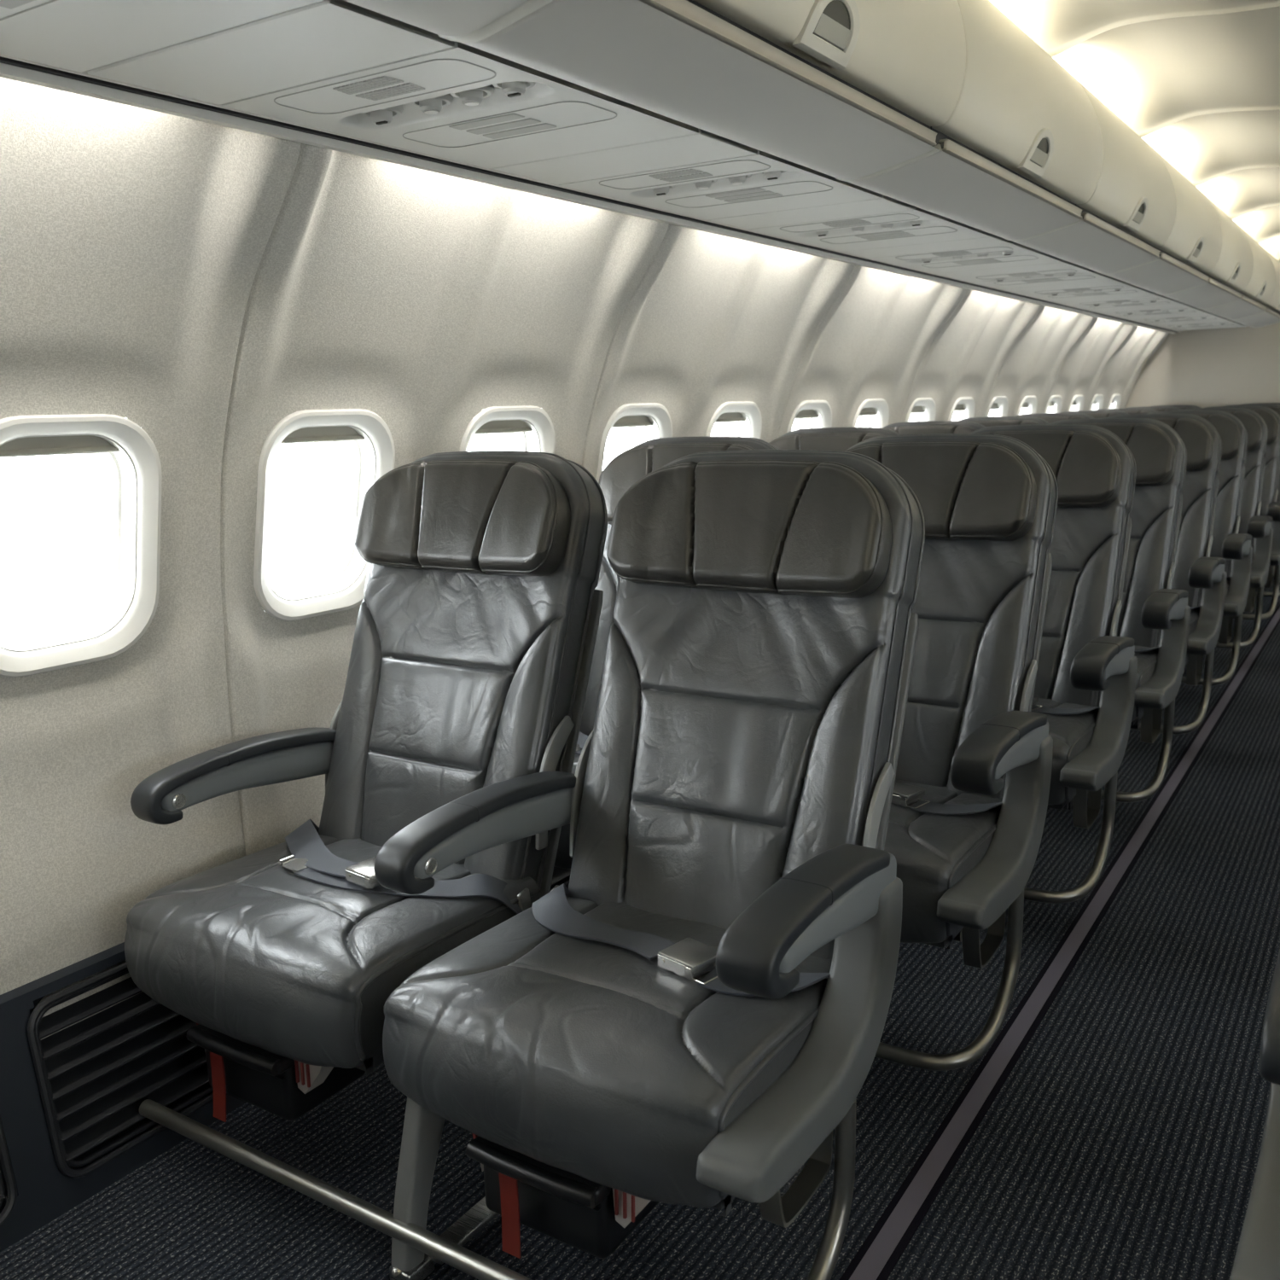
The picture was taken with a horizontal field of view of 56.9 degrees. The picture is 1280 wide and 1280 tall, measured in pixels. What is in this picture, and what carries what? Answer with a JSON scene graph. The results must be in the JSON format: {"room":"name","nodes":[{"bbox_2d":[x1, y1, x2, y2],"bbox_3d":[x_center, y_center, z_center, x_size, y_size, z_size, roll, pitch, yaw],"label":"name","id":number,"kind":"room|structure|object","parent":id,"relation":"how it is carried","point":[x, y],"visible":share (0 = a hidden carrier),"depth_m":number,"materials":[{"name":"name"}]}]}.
{"room":"aircraft cabin","nodes":[
{"label":"aircraft cabin","id":0,"kind":"room"},
{"bbox_2d":[0,76,1169,1059],"bbox_3d":[0.526,-0.485,3.608,0.320,1.420,10.270,6,13,32],"label":"wall","id":1,"kind":"structure","parent":0,"point":[202,286],"depth_m":1.97,"materials":[{"name":"plastic"}]},
{"bbox_2d":[0,1116,17,1225],"bbox_3d":[-1.037,0.720,1.495,0.045,0.280,0.448,-5,7,34],"label":"air vent","id":2,"kind":"object","parent":1,"relation":"attached to","point":[8,1145],"depth_m":1.67,"materials":[{"name":"grey"}]},
{"bbox_2d":[0,413,162,677],"bbox_3d":[-0.894,-0.145,1.764,0.208,0.377,0.317,6,13,32],"label":"window","id":3,"kind":"structure","parent":1,"relation":"in","point":[107,598],"depth_m":1.84,"materials":[{"name":"white plastic"}]},
{"bbox_2d":[0,435,120,457],"bbox_3d":[-0.850,-0.288,1.704,0.013,0.042,0.256,6,13,32],"label":"shade","id":4,"kind":"object","parent":3,"relation":"attached to","point":[30,445],"depth_m":1.71,"materials":[{"name":"grey plastic"}]},
{"bbox_2d":[27,962,213,1178],"bbox_3d":[-0.762,0.631,1.912,0.045,0.280,0.448,-5,7,34],"label":"air vent","id":5,"kind":"object","parent":1,"relation":"attached to","point":[85,1099],"depth_m":1.81,"materials":[{"name":"grey plastic"}]},
{"bbox_2d":[0,0,322,72],"bbox_3d":[-0.616,-0.597,1.028,0.400,0.031,0.526,6,13,32],"label":"panel","id":6,"kind":"object","parent":1,"relation":"attached to","point":[79,36],"visible":1,"depth_m":1.19,"materials":[{"name":"white plastic"}]},
{"bbox_2d":[87,0,454,104],"bbox_3d":[-0.420,-0.662,1.325,0.400,0.024,0.183,6,13,32],"label":"filler panel","id":7,"kind":"object","parent":1,"relation":"attached to","point":[322,39],"visible":0.69,"depth_m":1.30,"materials":[{"name":"white plastic"}]},
{"bbox_2d":[0,866,570,1251],"bbox_3d":[0.460,0.230,3.804,0.130,0.345,10.270,6,13,32],"label":"air vent panel","id":8,"kind":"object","parent":1,"relation":"attached to","point":[72,1125],"depth_m":1.78,"materials":[{"name":"black plastic"}]},
{"bbox_2d":[253,408,395,621],"bbox_3d":[-0.620,-0.234,2.180,0.208,0.377,0.317,6,13,32],"label":"window","id":9,"kind":"structure","parent":1,"relation":"in","point":[355,447],"depth_m":2.23,"materials":[{"name":"white plastic"}]},
{"bbox_2d":[280,425,364,443],"bbox_3d":[-0.576,-0.376,2.120,0.013,0.042,0.256,6,13,32],"label":"shade","id":10,"kind":"object","parent":9,"relation":"attached to","point":[307,433],"depth_m":2.13,"materials":[{"name":"grey plastic"}]},
{"bbox_2d":[221,41,698,168],"bbox_3d":[-0.225,-0.723,1.619,0.400,0.031,0.526,6,13,32],"label":"panel","id":11,"kind":"object","parent":1,"relation":"attached to","point":[462,102],"visible":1,"depth_m":1.57,"materials":[{"name":"grey plastic"}]},
{"bbox_2d":[332,75,424,100],"bbox_3d":[-0.320,-0.676,1.449,0.092,0.003,0.070,6,13,32],"label":"speaker grille","id":12,"kind":"object","parent":11,"relation":"attached to","point":[364,88],"depth_m":1.44,"materials":[{"name":"grey plastic"}]},
{"bbox_2d":[410,93,453,114],"bbox_3d":[-0.276,-0.708,1.556,0.060,0.026,0.060,6,13,32],"label":"light","id":13,"kind":"object","parent":11,"relation":"on","point":[443,104],"depth_m":1.55,"materials":[{"name":"white plastic"}]},
{"bbox_2d":[449,84,494,105],"bbox_3d":[-0.217,-0.702,1.518,0.060,0.026,0.060,6,13,32],"label":"light","id":14,"kind":"object","parent":11,"relation":"on","point":[482,96],"depth_m":1.51,"materials":[{"name":"white plastic"}]},
{"bbox_2d":[459,405,555,453],"bbox_3d":[-0.345,-0.322,2.595,0.208,0.377,0.317,6,13,32],"label":"window","id":15,"kind":"structure","parent":1,"relation":"in","point":[525,427],"depth_m":2.59,"materials":[{"name":"white plastic"}]},
{"bbox_2d":[474,419,531,434],"bbox_3d":[-0.301,-0.465,2.536,0.013,0.042,0.256,6,13,32],"label":"shade","id":16,"kind":"object","parent":15,"relation":"attached to","point":[523,427],"depth_m":2.55,"materials":[{"name":"grey plastic"}]},
{"bbox_2d":[549,866,570,891],"bbox_3d":[-0.211,0.453,2.747,0.045,0.280,0.448,-5,7,34],"label":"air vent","id":17,"kind":"object","parent":1,"relation":"attached to","point":[561,875],"depth_m":2.77,"materials":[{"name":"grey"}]},
{"bbox_2d":[0,53,1181,333],"bbox_3d":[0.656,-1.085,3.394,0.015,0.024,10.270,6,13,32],"label":"trim","id":18,"kind":"structure","parent":1,"relation":"attached to","point":[7,71],"depth_m":1.83,"materials":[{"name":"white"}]},
{"bbox_2d":[491,128,757,184],"bbox_3d":[-0.029,-0.788,1.916,0.400,0.024,0.183,6,13,32],"label":"filler panel","id":19,"kind":"object","parent":1,"relation":"attached to","point":[703,146],"visible":0.62,"depth_m":1.90,"materials":[{"name":"white plastic"}]},
{"bbox_2d":[596,402,672,482],"bbox_3d":[-0.071,-0.411,3.011,0.208,0.377,0.317,6,13,32],"label":"window","id":20,"kind":"structure","parent":1,"relation":"in","point":[631,425],"depth_m":3.02,"materials":[{"name":"white plastic"}]},
{"bbox_2d":[612,415,653,427],"bbox_3d":[-0.027,-0.554,2.952,0.013,0.042,0.256,6,13,32],"label":"shade","id":21,"kind":"object","parent":20,"relation":"attached to","point":[625,421],"depth_m":2.97,"materials":[{"name":"grey plastic"}]},
{"bbox_2d":[558,150,882,220],"bbox_3d":[0.165,-0.849,2.211,0.400,0.031,0.526,6,13,32],"label":"panel","id":22,"kind":"object","parent":1,"relation":"attached to","point":[762,182],"visible":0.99,"depth_m":2.18,"materials":[{"name":"grey plastic"}]},
{"bbox_2d":[649,168,712,181],"bbox_3d":[0.071,-0.802,2.041,0.092,0.003,0.070,6,13,32],"label":"speaker grille","id":23,"kind":"object","parent":22,"relation":"attached to","point":[676,175],"depth_m":2.03,"materials":[{"name":"grey plastic"}]},
{"bbox_2d":[690,179,718,189],"bbox_3d":[0.115,-0.834,2.148,0.060,0.026,0.060,6,13,32],"label":"light","id":24,"kind":"object","parent":22,"relation":"on","point":[707,184],"depth_m":2.15,"materials":[{"name":"white plastic"}]},
{"bbox_2d":[723,174,752,184],"bbox_3d":[0.173,-0.828,2.110,0.060,0.026,0.060,6,13,32],"label":"light","id":25,"kind":"object","parent":22,"relation":"on","point":[742,179],"depth_m":2.11,"materials":[{"name":"white plastic"}]},
{"bbox_2d":[706,401,762,439],"bbox_3d":[0.203,-0.499,3.427,0.208,0.377,0.317,6,13,32],"label":"window","id":26,"kind":"structure","parent":1,"relation":"in","point":[743,418],"depth_m":3.44,"materials":[{"name":"white plastic"}]},
{"bbox_2d":[715,412,745,422],"bbox_3d":[0.248,-0.642,3.368,0.013,0.042,0.256,6,13,32],"label":"shade","id":27,"kind":"object","parent":26,"relation":"attached to","point":[725,416],"depth_m":3.39,"materials":[{"name":"grey plastic"}]},
{"bbox_2d":[786,400,831,432],"bbox_3d":[0.478,-0.588,3.843,0.208,0.377,0.317,6,13,32],"label":"window","id":28,"kind":"structure","parent":1,"relation":"in","point":[809,414],"depth_m":3.84,"materials":[{"name":"white plastic"}]},
{"bbox_2d":[707,194,915,229],"bbox_3d":[0.361,-0.914,2.508,0.400,0.024,0.183,6,13,32],"label":"filler panel","id":29,"kind":"object","parent":1,"relation":"attached to","point":[886,204],"visible":0.58,"depth_m":2.49,"materials":[{"name":"white plastic"}]},
{"bbox_2d":[748,206,991,251],"bbox_3d":[0.555,-0.975,2.803,0.400,0.031,0.526,6,13,32],"label":"panel","id":30,"kind":"object","parent":1,"relation":"attached to","point":[919,225],"visible":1,"depth_m":2.78,"materials":[{"name":"grey plastic"}]},
{"bbox_2d":[822,219,871,227],"bbox_3d":[0.461,-0.928,2.633,0.092,0.003,0.070,6,13,32],"label":"speaker grille","id":31,"kind":"object","parent":30,"relation":"attached to","point":[844,223],"depth_m":2.63,"materials":[{"name":"grey plastic"}]},
{"bbox_2d":[851,398,889,427],"bbox_3d":[0.752,-0.676,4.259,0.208,0.377,0.317,6,13,32],"label":"window","id":32,"kind":"structure","parent":1,"relation":"in","point":[875,412],"depth_m":4.27,"materials":[{"name":"white plastic"}]},
{"bbox_2d":[904,397,936,422],"bbox_3d":[1.027,-0.765,4.675,0.208,0.377,0.317,6,13,32],"label":"window","id":33,"kind":"structure","parent":1,"relation":"in","point":[922,409],"depth_m":4.68,"materials":[{"name":"white plastic"}]},
{"bbox_2d":[843,233,1012,257],"bbox_3d":[0.752,-1.040,3.100,0.400,0.024,0.183,6,13,32],"label":"filler panel","id":34,"kind":"object","parent":1,"relation":"attached to","point":[994,240],"visible":0.56,"depth_m":3.09,"materials":[{"name":"white plastic"}]},
{"bbox_2d":[948,396,975,420],"bbox_3d":[1.301,-0.854,5.090,0.208,0.377,0.317,6,13,32],"label":"window","id":35,"kind":"structure","parent":1,"relation":"in","point":[964,407],"depth_m":5.10,"materials":[{"name":"white plastic"}]},
{"bbox_2d":[868,241,1064,273],"bbox_3d":[0.946,-1.101,3.394,0.400,0.031,0.526,6,13,32],"label":"panel","id":36,"kind":"object","parent":1,"relation":"attached to","point":[1015,254],"visible":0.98,"depth_m":3.37,"materials":[{"name":"grey plastic"}]},
{"bbox_2d":[932,250,971,256],"bbox_3d":[0.852,-1.054,3.224,0.092,0.003,0.070,6,13,32],"label":"speaker grille","id":37,"kind":"object","parent":36,"relation":"attached to","point":[948,253],"depth_m":3.22,"materials":[{"name":"grey plastic"}]},
{"bbox_2d":[985,396,1008,417],"bbox_3d":[1.575,-0.942,5.506,0.208,0.377,0.317,6,13,32],"label":"window","id":38,"kind":"structure","parent":1,"relation":"in","point":[998,406],"depth_m":5.51,"materials":[{"name":"white plastic"}]},
{"bbox_2d":[934,260,1078,278],"bbox_3d":[1.142,-1.166,3.692,0.400,0.024,0.183,6,13,32],"label":"filler panel","id":39,"kind":"object","parent":1,"relation":"attached to","point":[1066,264],"visible":0.46,"depth_m":3.68,"materials":[{"name":"white plastic"}]},
{"bbox_2d":[1017,395,1037,415],"bbox_3d":[1.850,-1.031,5.922,0.208,0.377,0.317,6,13,32],"label":"window","id":40,"kind":"structure","parent":1,"relation":"in","point":[1028,404],"depth_m":5.92,"materials":[{"name":"white plastic"}]},
{"bbox_2d":[954,265,1115,289],"bbox_3d":[1.336,-1.227,3.986,0.400,0.031,0.526,6,13,32],"label":"panel","id":41,"kind":"object","parent":1,"relation":"attached to","point":[1080,275],"visible":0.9,"depth_m":3.97,"materials":[{"name":"grey plastic"}]},
{"bbox_2d":[1044,395,1062,413],"bbox_3d":[2.124,-1.119,6.338,0.208,0.377,0.317,6,13,32],"label":"window","id":42,"kind":"structure","parent":1,"relation":"in","point":[1055,403],"depth_m":6.35,"materials":[{"name":"white plastic"}]},
{"bbox_2d":[1002,279,1126,292],"bbox_3d":[1.533,-1.292,4.283,0.400,0.024,0.183,6,13,32],"label":"filler panel","id":43,"kind":"object","parent":1,"relation":"attached to","point":[1116,282],"visible":0.46,"depth_m":4.27,"materials":[{"name":"white plastic"}]},
{"bbox_2d":[1016,282,1153,301],"bbox_3d":[1.727,-1.353,4.578,0.400,0.031,0.526,6,13,32],"label":"panel","id":44,"kind":"object","parent":1,"relation":"attached to","point":[1127,289],"visible":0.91,"depth_m":4.56,"materials":[{"name":"grey plastic"}]},
{"bbox_2d":[1053,292,1162,303],"bbox_3d":[1.923,-1.418,4.875,0.400,0.024,0.183,6,13,32],"label":"filler panel","id":45,"kind":"object","parent":1,"relation":"attached to","point":[1154,295],"visible":0.46,"depth_m":4.87,"materials":[{"name":"white plastic"}]},
{"bbox_2d":[1063,295,1183,310],"bbox_3d":[2.117,-1.479,5.169,0.400,0.031,0.526,6,13,32],"label":"panel","id":46,"kind":"object","parent":1,"relation":"attached to","point":[1159,301],"visible":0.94,"depth_m":5.15,"materials":[{"name":"grey plastic"}]},
{"bbox_2d":[1092,302,1190,312],"bbox_3d":[2.313,-1.544,5.466,0.400,0.024,0.183,6,13,32],"label":"filler panel","id":47,"kind":"object","parent":1,"relation":"attached to","point":[1184,305],"visible":0.46,"depth_m":5.46,"materials":[{"name":"white plastic"}]},
{"bbox_2d":[1099,305,1207,318],"bbox_3d":[2.508,-1.605,5.761,0.400,0.031,0.526,6,13,32],"label":"panel","id":48,"kind":"object","parent":1,"relation":"attached to","point":[1191,310],"visible":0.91,"depth_m":5.75,"materials":[{"name":"grey plastic"}]},
{"bbox_2d":[1132,314,1227,324],"bbox_3d":[2.898,-1.731,6.353,0.400,0.031,0.526,6,13,32],"label":"panel","id":49,"kind":"object","parent":1,"relation":"attached to","point":[1208,317],"visible":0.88,"depth_m":6.33,"materials":[{"name":"grey plastic"}]},
{"bbox_2d":[1157,320,1243,329],"bbox_3d":[3.289,-1.857,6.944,0.400,0.031,0.526,6,13,32],"label":"panel","id":50,"kind":"object","parent":1,"relation":"attached to","point":[1232,322],"visible":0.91,"depth_m":6.93,"materials":[{"name":"grey plastic"}]},
{"bbox_2d":[0,577,1279,1279],"bbox_3d":[1.838,0.554,2.963,3.400,0.040,10.270,6,13,32],"label":"floor","id":51,"kind":"structure","parent":0,"point":[1123,1141],"depth_m":1.87,"materials":[{"name":"carpet"}]},
{"bbox_2d":[139,1096,855,1279],"bbox_3d":[-0.186,0.661,1.752,1.088,0.317,0.526,6,13,32],"label":"frame","id":52,"kind":"object","parent":51,"relation":"on","point":[416,1249],"visible":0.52,"depth_m":1.56,"materials":[{"name":"silver metal"}]},
{"bbox_2d":[186,1023,365,1122],"bbox_3d":[-0.530,0.635,1.849,0.283,0.140,0.257,6,13,32],"label":"box","id":53,"kind":"object","parent":52,"relation":"attached to","point":[286,1088],"visible":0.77,"depth_m":1.77,"materials":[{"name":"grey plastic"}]},
{"bbox_2d":[294,1059,310,1087],"bbox_3d":[-0.491,0.630,1.720,0.028,0.036,0.004,6,13,32],"label":"print","id":54,"kind":"object","parent":53,"relation":"attached to","point":[302,1071],"depth_m":1.72,"materials":[{"name":"red"}]},
{"bbox_2d":[124,450,607,1076],"bbox_3d":[-0.414,0.118,1.870,0.528,0.800,0.710,6,13,32],"label":"seat","id":55,"kind":"object","parent":52,"relation":"on","point":[475,632],"visible":0.96,"depth_m":1.89,"materials":[{"name":"grey leather"}]},
{"bbox_2d":[124,835,540,1076],"bbox_3d":[-0.476,0.451,1.812,0.493,0.172,0.430,6,13,32],"label":"seat cushion","id":56,"kind":"object","parent":55,"relation":"on","point":[276,950],"depth_m":1.67,"materials":[{"name":"grey leather"}]},
{"bbox_2d":[465,1133,658,1258],"bbox_3d":[-0.057,0.682,1.547,0.283,0.140,0.257,6,13,32],"label":"box","id":57,"kind":"object","parent":52,"relation":"attached to","point":[590,1217],"visible":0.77,"depth_m":1.47,"materials":[{"name":"black plastic"}]},
{"bbox_2d":[614,1188,635,1222],"bbox_3d":[-0.018,0.677,1.418,0.028,0.036,0.004,6,13,32],"label":"print","id":58,"kind":"object","parent":57,"relation":"attached to","point":[625,1203],"depth_m":1.42,"materials":[{"name":"red"}]},
{"bbox_2d":[374,449,925,1227],"bbox_3d":[0.049,0.198,1.574,0.602,0.866,0.720,6,13,32],"label":"seat","id":59,"kind":"object","parent":52,"relation":"on","point":[694,1020],"visible":1,"depth_m":1.58,"materials":[{"name":"grey leather"}]},
{"bbox_2d":[382,895,831,1215],"bbox_3d":[-0.025,0.496,1.523,0.493,0.172,0.430,6,13,32],"label":"seat cushion","id":60,"kind":"object","parent":59,"relation":"on","point":[558,1035],"depth_m":1.38,"materials":[{"name":"grey leather"}]},
{"bbox_2d":[875,889,1023,1070],"bbox_3d":[0.213,0.533,2.356,1.088,0.317,0.526,6,13,32],"label":"frame","id":61,"kind":"object","parent":51,"relation":"on","point":[985,1039],"visible":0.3,"depth_m":1.97,"materials":[{"name":"silver metal"}]},
{"bbox_2d":[554,436,779,869],"bbox_3d":[-0.016,-0.010,2.474,0.528,0.800,0.710,6,13,32],"label":"seat","id":62,"kind":"object","parent":61,"relation":"on","point":[634,463],"visible":0.22,"depth_m":2.64,"materials":[{"name":"black leather"}]},
{"bbox_2d":[554,734,587,869],"bbox_3d":[-0.078,0.323,2.416,0.493,0.172,0.430,6,13,32],"label":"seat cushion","id":63,"kind":"object","parent":62,"relation":"on","point":[563,860],"depth_m":2.23,"materials":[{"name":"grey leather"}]},
{"bbox_2d":[844,433,1057,968],"bbox_3d":[0.448,0.069,2.178,0.602,0.866,0.720,6,13,32],"label":"seat","id":64,"kind":"object","parent":61,"relation":"on","point":[969,804],"visible":0.54,"depth_m":2.19,"materials":[{"name":"black leather"}]},
{"bbox_2d":[884,779,1002,949],"bbox_3d":[0.374,0.367,2.127,0.493,0.172,0.430,6,13,32],"label":"seat cushion","id":65,"kind":"object","parent":64,"relation":"on","point":[939,838],"depth_m":1.93,"materials":[{"name":"grey leather"}]},
{"bbox_2d":[839,604,1279,1279],"bbox_3d":[1.400,0.490,3.239,0.052,0.004,10.270,6,13,32],"label":"trim","id":66,"kind":"structure","parent":51,"relation":"on","point":[875,1259],"depth_m":2.14,"materials":[{"name":"grey metal"}]},
{"bbox_2d":[1024,770,1117,903],"bbox_3d":[0.624,0.400,2.979,1.088,0.317,0.526,6,13,32],"label":"frame","id":67,"kind":"object","parent":51,"relation":"on","point":[1089,883],"visible":0.23,"depth_m":2.62,"materials":[{"name":"silver metal"}]},
{"bbox_2d":[769,427,901,451],"bbox_3d":[0.395,-0.143,3.097,0.528,0.800,0.710,6,13,32],"label":"seat","id":68,"kind":"object","parent":67,"relation":"on","point":[819,439],"visible":0.06,"depth_m":3.22,"materials":[{"name":"black leather"}]},
{"bbox_2d":[968,424,1137,828],"bbox_3d":[0.859,-0.064,2.801,0.602,0.866,0.720,6,13,32],"label":"seat","id":69,"kind":"object","parent":67,"relation":"on","point":[1085,688],"visible":0.44,"depth_m":2.81,"materials":[{"name":"black leather"}]},
{"bbox_2d":[1030,698,1097,809],"bbox_3d":[0.785,0.235,2.750,0.493,0.172,0.430,6,13,32],"label":"seat cushion","id":70,"kind":"object","parent":69,"relation":"on","point":[1073,722],"depth_m":2.56,"materials":[{"name":"grey leather"}]},
{"bbox_2d":[1087,698,1175,802],"bbox_3d":[1.035,0.268,3.602,1.088,0.317,0.526,6,13,32],"label":"frame","id":71,"kind":"object","parent":51,"relation":"on","point":[1160,770],"visible":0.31,"depth_m":3.25,"materials":[{"name":"silver metal"}]},
{"bbox_2d":[882,420,986,435],"bbox_3d":[0.806,-0.276,3.720,0.528,0.800,0.710,6,13,32],"label":"seat","id":72,"kind":"object","parent":71,"relation":"on","point":[930,427],"visible":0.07,"depth_m":3.83,"materials":[{"name":"black leather"}]},
{"bbox_2d":[1049,418,1190,743],"bbox_3d":[1.270,-0.196,3.424,0.602,0.866,0.720,6,13,32],"label":"seat","id":73,"kind":"object","parent":71,"relation":"on","point":[1155,615],"visible":0.38,"depth_m":3.42,"materials":[{"name":"black leather"}]},
{"bbox_2d":[1130,645,1157,726],"bbox_3d":[1.196,0.102,3.373,0.493,0.172,0.430,6,13,32],"label":"seat cushion","id":74,"kind":"object","parent":73,"relation":"on","point":[1147,671],"depth_m":3.18,"materials":[{"name":"grey leather"}]},
{"bbox_2d":[1129,649,1214,733],"bbox_3d":[1.446,0.135,4.225,1.088,0.317,0.526,6,13,32],"label":"frame","id":75,"kind":"object","parent":51,"relation":"on","point":[1202,708],"visible":0.23,"depth_m":3.88,"materials":[{"name":"silver metal"}]},
{"bbox_2d":[960,416,1049,426],"bbox_3d":[1.218,-0.408,4.342,0.528,0.800,0.710,6,13,32],"label":"seat","id":76,"kind":"object","parent":75,"relation":"on","point":[990,421],"visible":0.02,"depth_m":4.45,"materials":[{"name":"black leather"}]},
{"bbox_2d":[1105,413,1226,685],"bbox_3d":[1.681,-0.329,4.046,0.602,0.866,0.720,6,13,32],"label":"seat","id":77,"kind":"object","parent":75,"relation":"on","point":[1203,576],"visible":0.26,"depth_m":4.04,"materials":[{"name":"black leather"}]},
{"bbox_2d":[1184,609,1198,669],"bbox_3d":[1.607,-0.031,3.996,0.493,0.172,0.430,6,13,32],"label":"seat cushion","id":78,"kind":"object","parent":77,"relation":"on","point":[1191,660],"depth_m":3.80,"materials":[{"name":"grey leather"}]},
{"bbox_2d":[1181,612,1242,685],"bbox_3d":[1.857,0.002,4.848,1.088,0.317,0.526,6,13,32],"label":"frame","id":79,"kind":"object","parent":51,"relation":"on","point":[1237,628],"visible":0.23,"depth_m":4.51,"materials":[{"name":"silver metal"}]},
{"bbox_2d":[1016,413,1093,423],"bbox_3d":[1.629,-0.541,4.965,0.528,0.800,0.710,6,13,32],"label":"seat","id":80,"kind":"object","parent":79,"relation":"on","point":[1050,417],"visible":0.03,"depth_m":5.07,"materials":[{"name":"black leather"}]},
{"bbox_2d":[1146,410,1252,644],"bbox_3d":[2.092,-0.462,4.669,0.602,0.866,0.720,6,13,32],"label":"seat","id":81,"kind":"object","parent":79,"relation":"on","point":[1236,548],"visible":0.28,"depth_m":4.67,"materials":[{"name":"grey leather"}]},
{"bbox_2d":[1215,585,1263,648],"bbox_3d":[2.268,-0.131,5.471,1.088,0.317,0.526,6,13,32],"label":"frame","id":82,"kind":"object","parent":51,"relation":"on","point":[1252,639],"visible":0.22,"depth_m":5.13,"materials":[{"name":"silver metal"}]},
{"bbox_2d":[1060,410,1129,418],"bbox_3d":[2.040,-0.674,5.588,0.528,0.800,0.710,6,13,32],"label":"seat","id":83,"kind":"object","parent":82,"relation":"on","point":[1096,414],"visible":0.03,"depth_m":5.69,"materials":[{"name":"grey leather"}]},
{"bbox_2d":[1180,407,1273,612],"bbox_3d":[2.503,-0.594,5.292,0.602,0.866,0.720,6,13,32],"label":"seat","id":84,"kind":"object","parent":82,"relation":"on","point":[1253,524],"visible":0.23,"depth_m":5.29,"materials":[{"name":"grey leather"}]},
{"bbox_2d":[1229,947,1279,1279],"bbox_3d":[0.946,0.267,1.100,0.602,0.866,0.720,6,13,32],"label":"seat","id":85,"kind":"object","parent":51,"relation":"on","point":[1257,1257],"visible":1,"depth_m":1.07,"materials":[{"name":"grey plastic"}]},
{"bbox_2d":[1233,564,1279,619],"bbox_3d":[2.679,-0.263,6.093,1.088,0.317,0.526,6,13,32],"label":"frame","id":86,"kind":"object","parent":51,"relation":"on","point":[1277,575],"visible":0.22,"depth_m":5.76,"materials":[{"name":"silver metal"}]},
{"bbox_2d":[1205,406,1279,587],"bbox_3d":[2.914,-0.727,5.915,0.602,0.866,0.720,6,13,32],"label":"seat","id":87,"kind":"object","parent":86,"relation":"on","point":[1270,507],"visible":0.13,"depth_m":5.91,"materials":[{"name":"grey leather"}]},
{"bbox_2d":[989,0,1279,261],"bbox_3d":[1.789,-1.338,2.593,2.000,0.130,10.270,6,13,32],"label":"ceiling","id":88,"kind":"structure","parent":0,"point":[1198,81],"depth_m":3.04,"materials":[{"name":"beige plastic"}]},
{"bbox_2d":[343,0,553,42],"bbox_3d":[-0.380,-0.706,0.738,0.224,0.367,1.009,6,13,32],"label":"bin","id":89,"kind":"object","parent":88,"relation":"attached to","point":[456,20],"visible":1,"depth_m":1.16,"materials":[{"name":"grey plastic"}]},
{"bbox_2d":[461,0,965,182],"bbox_3d":[0.170,-0.883,1.571,0.224,0.367,1.009,6,13,32],"label":"bin","id":90,"kind":"object","parent":88,"relation":"attached to","point":[846,90],"visible":0.94,"depth_m":1.54,"materials":[{"name":"grey plastic"}]},
{"bbox_2d":[848,0,1103,241],"bbox_3d":[0.720,-1.061,2.405,0.224,0.367,1.009,6,13,32],"label":"bin","id":91,"kind":"object","parent":88,"relation":"attached to","point":[1021,144],"visible":0.91,"depth_m":2.28,"materials":[{"name":"grey plastic"}]},
{"bbox_2d":[1011,81,1176,274],"bbox_3d":[1.270,-1.238,3.238,0.224,0.367,1.009,6,13,32],"label":"bin","id":92,"kind":"object","parent":88,"relation":"attached to","point":[1131,211],"visible":0.87,"depth_m":3.13,"materials":[{"name":"grey plastic"}]},
{"bbox_2d":[1104,151,1222,295],"bbox_3d":[1.820,-1.416,4.071,0.224,0.367,1.009,6,13,32],"label":"bin","id":93,"kind":"object","parent":88,"relation":"attached to","point":[1193,248],"visible":0.85,"depth_m":3.98,"materials":[{"name":"grey plastic"}]},
{"bbox_2d":[1160,197,1253,309],"bbox_3d":[2.369,-1.593,4.904,0.224,0.367,1.009,6,13,32],"label":"bin","id":94,"kind":"object","parent":88,"relation":"attached to","point":[1232,273],"visible":0.91,"depth_m":4.82,"materials":[{"name":"grey plastic"}]},
{"bbox_2d":[1200,226,1276,319],"bbox_3d":[2.919,-1.771,5.738,0.224,0.367,1.009,6,13,32],"label":"bin","id":95,"kind":"object","parent":88,"relation":"attached to","point":[1260,289],"visible":0.89,"depth_m":5.66,"materials":[{"name":"grey plastic"}]},
{"bbox_2d":[1231,250,1279,328],"bbox_3d":[3.469,-1.948,6.571,0.224,0.367,1.009,6,13,32],"label":"bin","id":96,"kind":"object","parent":88,"relation":"attached to","point":[1271,316],"visible":0.81,"depth_m":6.39,"materials":[{"name":"grey plastic"}]},
{"bbox_2d":[1125,260,1279,573],"bbox_3d":[4.608,-1.349,7.004,3.440,2.000,0.040,6,13,32],"label":"wall","id":97,"kind":"structure","parent":0,"point":[1227,366],"depth_m":7.53,"materials":[{"name":"beige plastic"}]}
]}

